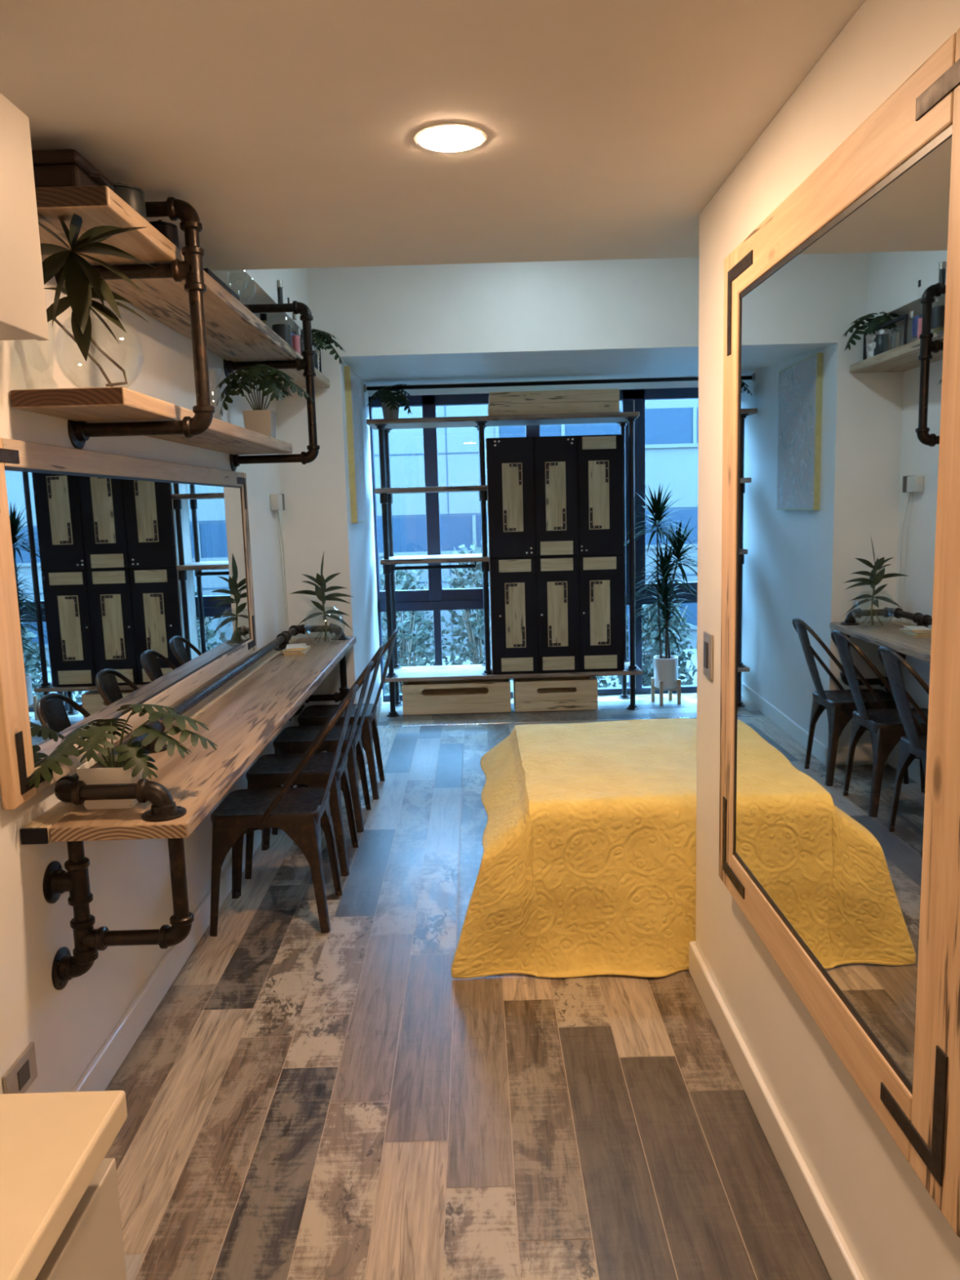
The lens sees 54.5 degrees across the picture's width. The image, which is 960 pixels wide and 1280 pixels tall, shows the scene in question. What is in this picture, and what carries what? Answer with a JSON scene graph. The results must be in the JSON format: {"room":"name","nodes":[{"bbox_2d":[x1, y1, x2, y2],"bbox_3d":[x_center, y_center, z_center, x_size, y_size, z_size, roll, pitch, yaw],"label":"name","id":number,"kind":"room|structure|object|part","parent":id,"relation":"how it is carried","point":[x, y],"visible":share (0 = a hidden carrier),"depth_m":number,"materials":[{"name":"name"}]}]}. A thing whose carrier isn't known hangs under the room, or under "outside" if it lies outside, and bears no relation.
{"room":"studio apartment","nodes":[
{"label":"studio apartment","id":0,"kind":"room"},
{"bbox_2d":[76,754,148,809],"bbox_3d":[-0.901,0.350,2.302,0.136,0.104,0.126,-2,8,0],"label":"pot","id":1,"kind":"object","parent":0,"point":[107,770],"depth_m":2.25,"materials":[{"name":"white ceramic"}]},
{"bbox_2d":[0,254,293,1093],"bbox_3d":[-1.137,-0.093,1.393,0.140,2.970,7.600,-2,8,0],"label":"wall","id":2,"kind":"structure","parent":0,"point":[130,880],"depth_m":2.59,"materials":[{"name":"paint"}]},
{"bbox_2d":[2,1041,37,1093],"bbox_3d":[-1.032,0.982,2.095,0.010,0.088,0.136,-2,8,0],"label":"power outlet","id":3,"kind":"object","parent":2,"relation":"attached to","point":[22,1073],"visible":0.74,"depth_m":2.09,"materials":[{"name":"plastic"}]},
{"bbox_2d":[17,1059,30,1090],"bbox_3d":[-1.028,0.981,2.099,0.002,0.044,0.050,-2,8,0],"label":"socket","id":4,"kind":"object","parent":3,"relation":"attached to","point":[24,1066],"depth_m":2.10,"materials":[{"name":"plastic"}]},
{"bbox_2d":[0,93,48,340],"bbox_3d":[-0.903,-0.468,0.058,0.339,0.358,3.060,-2,8,0],"label":"upper cabinet","id":5,"kind":"object","parent":2,"relation":"attached to","point":[23,310],"visible":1,"depth_m":1.50,"materials":[{"name":"laminate"}]},
{"bbox_2d":[0,437,257,809],"bbox_3d":[-1.057,-0.192,3.145,0.031,0.812,2.325,-2,8,0],"label":"framed mirror","id":6,"kind":"object","parent":2,"relation":"attached to","point":[124,580],"visible":0.92,"depth_m":2.60,"materials":[{"name":"brown wood"}]},
{"bbox_3d":[-1.069,-0.565,3.102,0.028,0.062,2.127,-2,8,0],"label":"rail","id":7,"kind":"part","parent":6,"relation":"part of","materials":[{"name":"brown wood"}]},
{"bbox_3d":[-1.048,0.177,3.209,0.028,0.062,2.127,-2,8,0],"label":"rail","id":8,"kind":"part","parent":6,"relation":"part of","materials":[{"name":"brown wood"}]},
{"bbox_2d":[10,186,329,471],"bbox_3d":[-0.905,-1.032,3.524,0.389,0.728,3.088,-2,8,0],"label":"shelf","id":9,"kind":"object","parent":2,"relation":"attached to","point":[179,294],"visible":0.89,"depth_m":2.47,"materials":[{"name":"wood"}]},
{"bbox_2d":[31,149,114,191],"bbox_3d":[-0.967,-1.024,2.104,0.248,0.085,0.216,-2,8,0],"label":"case","id":10,"kind":"object","parent":9,"relation":"on","point":[51,167],"visible":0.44,"depth_m":2.00,"materials":[{"name":"brown wood"}]},
{"bbox_3d":[-0.855,-1.035,2.108,0.024,0.010,0.109,-2,8,0],"label":"handle","id":11,"kind":"part","parent":10,"relation":"part of","materials":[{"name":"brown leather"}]},
{"bbox_2d":[38,213,157,387],"bbox_3d":[-0.862,-0.787,2.161,0.324,0.397,0.295,0,8,10],"label":"plant","id":12,"kind":"object","parent":9,"relation":"on","point":[83,282],"visible":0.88,"depth_m":2.06,"materials":[{"name":"green plant"}]},
{"bbox_3d":[-0.929,-0.735,2.170,0.118,0.279,0.170,1,9,16],"label":"stem","id":13,"kind":"part","parent":12,"relation":"part of","materials":[{"name":"green plant"}]},
{"bbox_2d":[53,314,144,387],"bbox_3d":[-0.911,-0.688,2.234,0.200,0.182,0.200,-2,8,0],"label":"glass bowl","id":14,"kind":"object","parent":9,"relation":"on","point":[111,384],"depth_m":2.22,"materials":[{"name":"clear glass"}]},
{"bbox_2d":[112,182,146,218],"bbox_3d":[-0.879,-1.063,2.281,0.116,0.106,0.116,-2,8,0],"label":"lidded pot","id":15,"kind":"object","parent":9,"relation":"on","point":[133,196],"visible":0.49,"depth_m":2.24,"materials":[{"name":"metal"}]},
{"bbox_3d":[-0.880,-1.104,2.275,0.111,0.023,0.111,-2,8,0],"label":"lid","id":16,"kind":"part","parent":15,"relation":"part of","materials":[{"name":"metal"}]},
{"bbox_2d":[148,219,178,247],"bbox_3d":[-0.864,-1.090,2.524,0.090,0.090,0.090,-2,8,0],"label":"lidded pot","id":17,"kind":"object","parent":9,"relation":"on","point":[170,230],"visible":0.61,"depth_m":2.49,"materials":[{"name":"black paint"}]},
{"bbox_3d":[-0.865,-1.125,2.519,0.086,0.020,0.086,-2,8,0],"label":"lid","id":18,"kind":"part","parent":17,"relation":"part of","materials":[{"name":"black paint"}]},
{"bbox_2d":[203,267,239,301],"bbox_3d":[-0.891,-1.123,2.974,0.154,0.028,0.384,-2,8,0],"label":"tray","id":19,"kind":"object","parent":9,"relation":"on","point":[206,270],"visible":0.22,"depth_m":2.93,"materials":[{"name":"black paint"}]},
{"bbox_2d":[242,409,275,438],"bbox_3d":[-0.904,-0.884,3.837,0.115,0.112,0.115,-2,8,0],"label":"pot","id":20,"kind":"object","parent":9,"relation":"on","point":[260,421],"depth_m":3.78,"materials":[{"name":"grey ceramic"}]},
{"bbox_2d":[259,313,266,324],"bbox_3d":[-1.003,-1.409,4.337,0.073,0.210,0.073,-2,8,0],"label":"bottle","id":21,"kind":"object","parent":9,"relation":"on","point":[263,317],"visible":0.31,"depth_m":4.31,"materials":[{"name":"black plastic"}]},
{"bbox_2d":[215,364,314,438],"bbox_3d":[-0.881,-0.977,3.829,0.389,0.297,0.322,-2,8,0],"label":"potted plant","id":22,"kind":"object","parent":9,"relation":"on","point":[262,421],"visible":0.98,"depth_m":3.77,"materials":[{"name":"green plant"}]},
{"bbox_3d":[-0.893,-1.020,3.808,0.232,0.192,0.143,-2,8,0],"label":"stem","id":23,"kind":"part","parent":22,"relation":"part of","materials":[{"name":"green plant"}]},
{"bbox_2d":[271,280,291,346],"bbox_3d":[-0.899,-1.450,4.200,0.081,0.325,0.081,-2,8,0],"label":"bottle","id":24,"kind":"object","parent":9,"relation":"on","point":[283,331],"visible":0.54,"depth_m":4.17,"materials":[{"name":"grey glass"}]},
{"bbox_2d":[287,297,295,346],"bbox_3d":[-0.913,-1.470,4.429,0.067,0.300,0.067,-2,8,0],"label":"bottle","id":25,"kind":"object","parent":9,"relation":"on","point":[288,300],"visible":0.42,"depth_m":4.41,"materials":[{"name":"clear glass"}]},
{"bbox_2d":[291,312,300,354],"bbox_3d":[-0.848,-1.399,4.278,0.042,0.200,0.042,-2,8,0],"label":"bottle","id":26,"kind":"object","parent":9,"relation":"on","point":[295,343],"visible":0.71,"depth_m":4.27,"materials":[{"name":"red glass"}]},
{"bbox_2d":[296,328,301,335],"bbox_3d":[-0.853,-1.390,4.391,0.048,0.150,0.048,-2,8,0],"label":"bottle","id":27,"kind":"object","parent":9,"relation":"on","point":[298,330],"visible":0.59,"depth_m":4.37,"materials":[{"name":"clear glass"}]},
{"bbox_3d":[-0.850,-1.433,4.679,0.022,0.155,0.460,-1,8,1],"label":"rail","id":28,"kind":"part","parent":9,"relation":"part of","materials":[{"name":"black metal"}]},
{"bbox_2d":[312,345,318,369],"bbox_3d":[-0.869,-1.430,4.744,0.088,0.128,0.086,-2,8,0],"label":"jar","id":29,"kind":"object","parent":9,"relation":"on","point":[316,358],"visible":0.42,"depth_m":4.73,"materials":[{"name":"glass"}]},
{"bbox_2d":[290,328,344,370],"bbox_3d":[-0.855,-1.497,4.829,0.310,0.236,0.250,-4,8,-15],"label":"monstera","id":30,"kind":"object","parent":9,"relation":"on","point":[317,335],"visible":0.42,"depth_m":4.79,"materials":[{"name":"green plant"}]},
{"bbox_2d":[315,349,319,370],"bbox_3d":[-0.890,-1.444,4.858,0.113,0.125,0.113,-2,8,0],"label":"pot","id":31,"kind":"object","parent":9,"relation":"on","point":[317,352],"depth_m":4.84,"materials":[{"name":"white ceramic"}]},
{"bbox_2d":[19,622,355,990],"bbox_3d":[-0.868,0.388,3.696,0.382,0.548,3.113,-2,8,0],"label":"desk","id":32,"kind":"object","parent":2,"relation":"attached to","point":[244,708],"visible":0.89,"depth_m":2.37,"materials":[{"name":"brown wood"}]},
{"bbox_2d":[26,703,217,809],"bbox_3d":[-0.896,0.282,2.312,0.449,0.237,0.307,-6,10,-30],"label":"monstera","id":33,"kind":"object","parent":32,"relation":"on","point":[128,767],"visible":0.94,"depth_m":2.24,"materials":[{"name":"green plant"}]},
{"bbox_3d":[-0.894,0.240,2.296,0.281,0.148,0.165,-6,9,-30],"label":"stem","id":34,"kind":"part","parent":33,"relation":"part of","materials":[{"name":"green plant"}]},
{"bbox_2d":[283,648,308,655],"bbox_3d":[-0.916,0.058,4.650,0.105,0.012,0.170,-2,8,-3],"label":"notebook","id":35,"kind":"object","parent":32,"relation":"on","point":[304,652],"visible":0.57,"depth_m":4.57,"materials":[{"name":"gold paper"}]},
{"bbox_2d":[281,645,310,653],"bbox_3d":[-0.917,0.046,4.648,0.100,0.011,0.160,-1,8,7],"label":"notebook","id":36,"kind":"object","parent":35,"relation":"on","point":[284,651],"visible":0.64,"depth_m":4.57,"materials":[{"name":"beige paper"}]},
{"bbox_2d":[285,643,306,650],"bbox_3d":[-0.917,0.035,4.646,0.095,0.010,0.150,-3,8,-9],"label":"notebook","id":37,"kind":"object","parent":36,"relation":"on","point":[302,646],"visible":1,"depth_m":4.61,"materials":[{"name":"white paper"}]},
{"bbox_2d":[288,551,353,644],"bbox_3d":[-0.830,-0.226,4.913,0.286,0.493,0.216,3,9,28],"label":"plant","id":38,"kind":"object","parent":32,"relation":"on","point":[319,592],"visible":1,"depth_m":4.91,"materials":[{"name":"green plant"}]},
{"bbox_3d":[-0.830,-0.150,4.919,0.112,0.319,0.111,4,10,35],"label":"stem","id":39,"kind":"part","parent":38,"relation":"part of","materials":[{"name":"green plant"}]},
{"bbox_2d":[71,688,382,1091],"bbox_3d":[-0.845,1.142,2.660,0.379,0.108,9.750,-2,8,0],"label":"baseboard","id":40,"kind":"structure","parent":2,"relation":"attached to","point":[100,1073],"depth_m":2.89,"materials":[{"name":"paint"}]},
{"bbox_2d":[270,493,288,631],"bbox_3d":[-1.062,-0.389,5.018,0.045,0.787,0.228,-2,8,0],"label":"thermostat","id":41,"kind":"object","parent":2,"relation":"attached to","point":[277,500],"visible":0.95,"depth_m":5.00,"materials":[{"name":"white plastic"}]},
{"bbox_2d":[211,268,309,335],"bbox_3d":[-1.017,-1.733,4.065,0.210,0.495,1.845,-2,8,0],"label":"mirror","id":42,"kind":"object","parent":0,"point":[295,281],"depth_m":4.13,"materials":[{"name":"paint"}]},
{"bbox_2d":[275,267,381,761],"bbox_3d":[-0.991,-0.804,6.293,0.500,2.970,2.300,-2,8,0],"label":"wall","id":43,"kind":"structure","parent":0,"point":[316,516],"depth_m":5.17,"materials":[{"name":"paint"}]},
{"bbox_2d":[343,365,367,523],"bbox_3d":[-0.757,-1.167,5.707,0.036,0.885,0.760,-2,8,-2],"label":"painting","id":44,"kind":"object","parent":43,"relation":"attached to","point":[353,385],"visible":1,"depth_m":5.44,"materials":[{"name":"fabric"}]},
{"bbox_2d":[377,716,697,727],"bbox_3d":[0.921,0.570,6.640,3.395,0.004,0.018,-2,8,0],"label":"trim","id":45,"kind":"structure","parent":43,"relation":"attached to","point":[687,717],"depth_m":6.63,"materials":[{"name":"silver metal"}]},
{"bbox_2d":[0,0,865,271],"bbox_3d":[0.740,-1.188,0.266,3.950,0.586,5.855,-2,8,0],"label":"ceiling","id":46,"kind":"structure","parent":0,"point":[288,127],"depth_m":1.94,"materials":[{"name":"paint"}]},
{"bbox_2d":[413,123,487,152],"bbox_3d":[-0.067,-1.131,2.103,0.166,0.006,0.166,-2,8,0],"label":"recessed light","id":47,"kind":"object","parent":46,"relation":"in","point":[442,137],"visible":1,"depth_m":2.09,"materials":[{"name":"paint"}]},
{"bbox_2d":[104,692,831,1279],"bbox_3d":[0.802,1.184,2.702,3.950,0.080,10.000,-2,8,0],"label":"floor","id":48,"kind":"structure","parent":0,"point":[304,1102],"depth_m":2.46,"materials":[{"name":"brown wood"}]},
{"bbox_2d":[35,1158,126,1279],"bbox_3d":[-0.710,1.178,-0.253,0.628,0.862,2.772,-2,8,0],"label":"base cabinet","id":49,"kind":"object","parent":48,"relation":"on","point":[90,1246],"visible":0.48,"depth_m":1.00,"materials":[{"name":"laminate"}]},
{"bbox_2d":[0,1090,127,1279],"bbox_3d":[-0.713,0.735,-0.343,0.647,0.036,2.822,-2,8,0],"label":"countertop","id":50,"kind":"structure","parent":49,"relation":"on","point":[53,1145],"depth_m":0.94,"materials":[{"name":"stone"}]},
{"bbox_2d":[209,684,359,936],"bbox_3d":[-0.727,0.618,3.539,0.568,0.888,0.376,-2,8,0],"label":"metal chair","id":51,"kind":"object","parent":48,"relation":"on","point":[301,813],"visible":1,"depth_m":3.42,"materials":[{"name":"metal"}]},
{"bbox_3d":[-0.907,0.861,3.473,0.193,0.435,0.160,-2,8,0],"label":"leg","id":52,"kind":"part","parent":51,"relation":"part of","materials":[{"name":"metal"}]},
{"bbox_3d":[-0.909,0.833,3.670,0.193,0.435,0.160,-2,8,0],"label":"leg","id":53,"kind":"part","parent":51,"relation":"part of","materials":[{"name":"metal"}]},
{"bbox_3d":[-0.789,0.634,3.541,0.400,0.048,0.340,-2,8,0],"label":"seat","id":54,"kind":"part","parent":51,"relation":"part of","materials":[{"name":"metal"}]},
{"bbox_3d":[-0.657,0.854,3.473,0.193,0.435,0.160,-2,8,0],"label":"leg","id":55,"kind":"part","parent":51,"relation":"part of","materials":[{"name":"metal"}]},
{"bbox_3d":[-0.629,0.415,3.511,0.362,0.485,0.376,-2,8,0],"label":"frame","id":56,"kind":"part","parent":51,"relation":"part of","materials":[{"name":"metal"}]},
{"bbox_3d":[-0.658,0.826,3.671,0.193,0.435,0.160,-2,8,0],"label":"leg","id":57,"kind":"part","parent":51,"relation":"part of","materials":[{"name":"metal"}]},
{"bbox_2d":[244,661,373,879],"bbox_3d":[-0.731,0.542,4.066,0.568,0.888,0.376,-2,8,0],"label":"metal chair","id":58,"kind":"object","parent":48,"relation":"on","point":[269,771],"visible":0.73,"depth_m":3.96,"materials":[{"name":"metal"}]},
{"bbox_3d":[-0.911,0.785,3.999,0.193,0.435,0.160,-2,8,0],"label":"leg","id":59,"kind":"part","parent":58,"relation":"part of","materials":[{"name":"metal"}]},
{"bbox_3d":[-0.912,0.757,4.197,0.193,0.435,0.160,-2,8,0],"label":"leg","id":60,"kind":"part","parent":58,"relation":"part of","materials":[{"name":"metal"}]},
{"bbox_3d":[-0.792,0.558,4.068,0.400,0.048,0.340,-2,8,0],"label":"seat","id":61,"kind":"part","parent":58,"relation":"part of","materials":[{"name":"metal"}]},
{"bbox_3d":[-0.660,0.778,4.000,0.193,0.435,0.160,-2,8,0],"label":"leg","id":62,"kind":"part","parent":58,"relation":"part of","materials":[{"name":"metal"}]},
{"bbox_3d":[-0.633,0.340,4.037,0.362,0.485,0.376,-2,8,0],"label":"frame","id":63,"kind":"part","parent":58,"relation":"part of","materials":[{"name":"metal"}]},
{"bbox_3d":[-0.661,0.750,4.197,0.193,0.435,0.160,-2,8,0],"label":"leg","id":64,"kind":"part","parent":58,"relation":"part of","materials":[{"name":"metal"}]},
{"bbox_2d":[271,643,385,835],"bbox_3d":[-0.734,0.465,4.596,0.568,0.888,0.376,-2,8,0],"label":"metal chair","id":65,"kind":"object","parent":48,"relation":"on","point":[297,739],"visible":0.73,"depth_m":4.49,"materials":[{"name":"metal"}]},
{"bbox_3d":[-0.915,0.709,4.530,0.193,0.435,0.160,-2,8,0],"label":"leg","id":66,"kind":"part","parent":65,"relation":"part of","materials":[{"name":"metal"}]},
{"bbox_3d":[-0.796,0.482,4.598,0.400,0.048,0.340,-2,8,0],"label":"seat","id":67,"kind":"part","parent":65,"relation":"part of","materials":[{"name":"metal"}]},
{"bbox_3d":[-0.664,0.702,4.530,0.193,0.435,0.160,-2,8,0],"label":"leg","id":68,"kind":"part","parent":65,"relation":"part of","materials":[{"name":"metal"}]},
{"bbox_3d":[-0.636,0.263,4.568,0.362,0.485,0.376,-2,8,0],"label":"frame","id":69,"kind":"part","parent":65,"relation":"part of","materials":[{"name":"metal"}]},
{"bbox_3d":[-0.665,0.673,4.728,0.193,0.435,0.160,-2,8,0],"label":"leg","id":70,"kind":"part","parent":65,"relation":"part of","materials":[{"name":"metal"}]},
{"bbox_2d":[296,629,398,799],"bbox_3d":[-0.715,0.393,5.093,0.568,0.888,0.376,-2,8,0],"label":"metal chair","id":71,"kind":"object","parent":48,"relation":"on","point":[313,715],"visible":0.61,"depth_m":4.98,"materials":[{"name":"metal"}]},
{"bbox_3d":[-0.895,0.637,5.027,0.193,0.435,0.160,-2,8,0],"label":"leg","id":72,"kind":"part","parent":71,"relation":"part of","materials":[{"name":"metal"}]},
{"bbox_3d":[-0.776,0.410,5.095,0.400,0.048,0.340,-2,8,0],"label":"seat","id":73,"kind":"part","parent":71,"relation":"part of","materials":[{"name":"metal"}]},
{"bbox_3d":[-0.644,0.629,5.027,0.193,0.435,0.160,-2,8,0],"label":"leg","id":74,"kind":"part","parent":71,"relation":"part of","materials":[{"name":"metal"}]},
{"bbox_3d":[-0.617,0.191,5.065,0.362,0.485,0.376,-2,8,0],"label":"frame","id":75,"kind":"part","parent":71,"relation":"part of","materials":[{"name":"metal"}]},
{"bbox_3d":[-0.646,0.601,5.225,0.193,0.435,0.160,-2,8,0],"label":"leg","id":76,"kind":"part","parent":71,"relation":"part of","materials":[{"name":"metal"}]},
{"bbox_2d":[401,678,511,715],"bbox_3d":[-0.176,0.413,7.131,0.808,0.228,0.360,-2,8,0],"label":"wooden crate","id":77,"kind":"object","parent":48,"relation":"on","point":[481,695],"visible":0.96,"depth_m":6.96,"materials":[{"name":"brown wood"}]},
{"bbox_2d":[366,411,642,716],"bbox_3d":[0.200,-0.559,7.019,1.960,2.170,0.492,-2,8,0],"label":"rack","id":78,"kind":"object","parent":48,"relation":"on","point":[396,673],"visible":0.93,"depth_m":6.87,"materials":[{"name":"black metal"}]},
{"bbox_2d":[366,383,412,418],"bbox_3d":[-0.660,-1.727,6.792,0.330,0.254,0.292,-2,8,0],"label":"monstera","id":79,"kind":"object","parent":78,"relation":"on","point":[390,407],"visible":0.96,"depth_m":6.72,"materials":[{"name":"green plant"}]},
{"bbox_2d":[381,401,399,418],"bbox_3d":[-0.652,-1.669,6.807,0.136,0.135,0.136,-2,8,0],"label":"pot","id":80,"kind":"object","parent":78,"relation":"on","point":[388,414],"depth_m":6.76,"materials":[{"name":"grey ceramic"}]},
{"bbox_3d":[-0.335,-0.555,6.940,0.626,0.052,0.026,-2,8,0],"label":"hanging rail","id":81,"kind":"part","parent":78,"relation":"part of","materials":[{"name":"black metal"}]},
{"bbox_2d":[487,388,619,415],"bbox_3d":[0.527,-1.722,6.828,0.940,0.168,0.340,-2,8,0],"label":"box","id":82,"kind":"object","parent":78,"relation":"on","point":[580,401],"visible":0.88,"depth_m":6.66,"materials":[{"name":"beige wood"}]},
{"bbox_2d":[484,434,624,673],"bbox_3d":[0.556,-0.636,6.968,0.984,1.716,0.413,-2,8,0],"label":"tall cabinet","id":83,"kind":"object","parent":78,"relation":"on","point":[555,504],"visible":1,"depth_m":6.77,"materials":[{"name":"paint"}]},
{"bbox_3d":[0.067,-0.623,6.988,0.005,1.711,0.370,-2,8,0],"label":"panel","id":84,"kind":"part","parent":83,"relation":"part of","materials":[{"name":"brown wood"}]},
{"bbox_3d":[0.226,-1.022,6.724,0.329,0.856,0.019,-2,8,0],"label":"door","id":85,"kind":"part","parent":83,"relation":"part of","materials":[{"name":"black paint"}]},
{"bbox_3d":[0.250,-0.175,6.846,0.329,0.844,0.019,-2,8,0],"label":"door","id":86,"kind":"part","parent":83,"relation":"part of","materials":[{"name":"black paint"}]},
{"bbox_3d":[0.552,-1.031,6.725,0.303,0.856,0.019,-2,8,0],"label":"door","id":87,"kind":"part","parent":83,"relation":"part of","materials":[{"name":"black paint"}]},
{"bbox_3d":[0.576,-0.184,6.847,0.303,0.844,0.019,-2,8,0],"label":"door","id":88,"kind":"part","parent":83,"relation":"part of","materials":[{"name":"black paint"}]},
{"bbox_3d":[0.874,-1.040,6.726,0.322,0.856,0.019,-2,8,0],"label":"door","id":89,"kind":"part","parent":83,"relation":"part of","materials":[{"name":"black paint"}]},
{"bbox_3d":[0.898,-0.193,6.848,0.322,0.844,0.019,-2,8,0],"label":"door","id":90,"kind":"part","parent":83,"relation":"part of","materials":[{"name":"black paint"}]},
{"bbox_2d":[512,675,597,711],"bbox_3d":[0.570,0.392,7.133,0.616,0.228,0.360,-2,8,0],"label":"wooden crate","id":91,"kind":"object","parent":48,"relation":"on","point":[565,693],"visible":0.94,"depth_m":6.96,"materials":[{"name":"brown wood"}]},
{"bbox_2d":[623,480,697,706],"bbox_3d":[1.424,-0.356,7.013,0.890,1.700,0.700,-1,8,4],"label":"dracaena","id":92,"kind":"object","parent":48,"relation":"on","point":[665,666],"visible":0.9,"depth_m":6.98,"materials":[{"name":"green plant"}]},
{"bbox_3d":[1.335,0.385,7.191,0.025,0.190,0.025,-2,8,0],"label":"stand leg","id":93,"kind":"part","parent":92,"relation":"part of","materials":[{"name":"brown wood"}]},
{"bbox_3d":[1.372,0.404,7.050,0.025,0.190,0.025,-2,8,0],"label":"stand leg","id":94,"kind":"part","parent":92,"relation":"part of","materials":[{"name":"brown wood"}]},
{"bbox_2d":[653,654,678,688],"bbox_3d":[1.420,0.245,7.118,0.184,0.233,0.184,-2,8,0],"label":"pot","id":95,"kind":"object","parent":92,"relation":"on","point":[665,666],"depth_m":7.05,"materials":[{"name":"white ceramic"}]},
{"bbox_3d":[1.477,0.375,7.227,0.025,0.190,0.025,-2,8,0],"label":"stand leg","id":96,"kind":"part","parent":92,"relation":"part of","materials":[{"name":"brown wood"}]},
{"bbox_3d":[1.514,0.395,7.086,0.025,0.190,0.025,-2,8,0],"label":"stand leg","id":97,"kind":"part","parent":92,"relation":"part of","materials":[{"name":"brown wood"}]},
{"bbox_2d":[335,257,698,385],"bbox_3d":[0.840,-2.034,6.128,3.410,0.593,2.300,-2,8,0],"label":"wall","id":98,"kind":"structure","parent":0,"point":[631,317],"depth_m":5.01,"materials":[{"name":"paint"}]},
{"bbox_2d":[364,376,698,392],"bbox_3d":[0.852,-1.874,6.758,3.392,0.060,0.060,-2,8,0],"label":"curtain rod","id":99,"kind":"object","parent":98,"relation":"attached to","point":[669,379],"visible":0.59,"depth_m":6.75,"materials":[{"name":"black paint"}]},
{"bbox_2d":[367,376,698,396],"bbox_3d":[0.834,-1.978,7.195,3.420,0.108,0.105,-2,8,0],"label":"trim","id":100,"kind":"structure","parent":98,"relation":"attached to","point":[694,384],"depth_m":7.15,"materials":[{"name":"paint"}]},
{"bbox_2d":[368,387,698,701],"bbox_3d":[0.869,-0.743,7.370,3.428,2.404,0.078,-2,8,0],"label":"window","id":101,"kind":"structure","parent":98,"relation":"in","point":[436,598],"depth_m":7.32,"materials":[{"name":"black metal"}]},
{"bbox_2d":[695,0,959,1279],"bbox_3d":[0.759,0.309,0.283,0.138,2.384,5.262,-2,8,0],"label":"wall","id":102,"kind":"structure","parent":0,"point":[891,1226],"depth_m":1.98,"materials":[{"name":"paint"}]},
{"bbox_2d":[702,631,713,679],"bbox_3d":[0.669,0.044,2.739,0.012,0.132,0.090,-2,8,0],"label":"light switch","id":103,"kind":"object","parent":102,"relation":"attached to","point":[708,671],"visible":1,"depth_m":2.72,"materials":[{"name":"plastic"}]},
{"bbox_2d":[688,942,864,1279],"bbox_3d":[0.713,1.417,0.450,0.018,0.108,5.277,-2,8,0],"label":"baseboard","id":104,"kind":"structure","parent":102,"relation":"attached to","point":[833,1250],"depth_m":2.16,"materials":[{"name":"paint"}]},
{"bbox_2d":[719,27,959,1237],"bbox_3d":[0.653,-0.061,1.808,0.041,1.617,1.277,-2,8,0],"label":"framed mirror","id":105,"kind":"object","parent":102,"relation":"attached to","point":[839,790],"visible":1,"depth_m":1.57,"materials":[{"name":"brown wood"}]},
{"bbox_3d":[0.676,0.682,1.927,0.038,0.112,1.003,-2,8,0],"label":"rail","id":106,"kind":"part","parent":105,"relation":"part of","materials":[{"name":"brown wood"}]},
{"bbox_3d":[0.633,-0.807,1.712,0.038,0.112,1.003,-2,8,0],"label":"rail","id":107,"kind":"part","parent":105,"relation":"part of","materials":[{"name":"brown wood"}]},
{"label":"outside","id":108,"kind":"structure","parent":0,"visible":0},
{"bbox_2d":[386,648,697,689],"bbox_3d":[2.489,0.583,10.457,23.000,0.100,5.500,-2,8,0],"label":"ground","id":109,"kind":"structure","parent":108,"point":[694,657],"depth_m":11.85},
{"bbox_2d":[379,564,445,693],"bbox_3d":[-0.816,-0.006,9.565,0.981,1.512,0.838,-2,8,0],"label":"shrub","id":110,"kind":"object","parent":109,"relation":"on","point":[407,627],"visible":0.23,"depth_m":9.47,"materials":[{"name":"green plant"}]},
{"bbox_2d":[440,538,513,688],"bbox_3d":[0.037,-0.209,9.983,0.974,1.746,0.869,2,9,23],"label":"shrub","id":111,"kind":"object","parent":109,"relation":"on","point":[471,653],"visible":0.27,"depth_m":9.92,"materials":[{"name":"green plant"}]},
{"bbox_2d":[372,398,698,657],"bbox_3d":[2.906,-2.041,13.143,18.000,4.300,0.640,-2,8,0],"label":"building","id":112,"kind":"structure","parent":109,"relation":"on","point":[671,425],"depth_m":12.82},
{"bbox_2d":[595,675,617,687],"bbox_3d":[0.966,-0.026,9.698,0.955,1.414,0.806,-4,9,-15],"label":"shrub","id":113,"kind":"object","parent":109,"relation":"on","point":[604,682],"visible":0.02,"depth_m":9.69,"materials":[{"name":"green plant"}]},
{"bbox_2d":[616,603,697,686],"bbox_3d":[1.907,0.019,10.213,0.969,1.125,0.750,-2,8,0],"label":"shrub","id":114,"kind":"object","parent":109,"relation":"on","point":[647,662],"visible":0.39,"depth_m":10.11,"materials":[{"name":"green plant"}]},
{"bbox_3d":[1.121,0.715,3.637,1.900,0.563,1.020,-2,8,0],"label":"bed","id":115,"kind":"object","parent":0,"visible":0},
{"bbox_2d":[451,718,697,978],"bbox_3d":[0.999,0.709,3.604,2.212,0.587,1.256,-2,8,0],"label":"bedspread","id":116,"kind":"object","parent":115,"relation":"on","point":[588,867],"visible":0.58,"depth_m":3.06,"materials":[{"name":"yellow fabric"}]}
]}

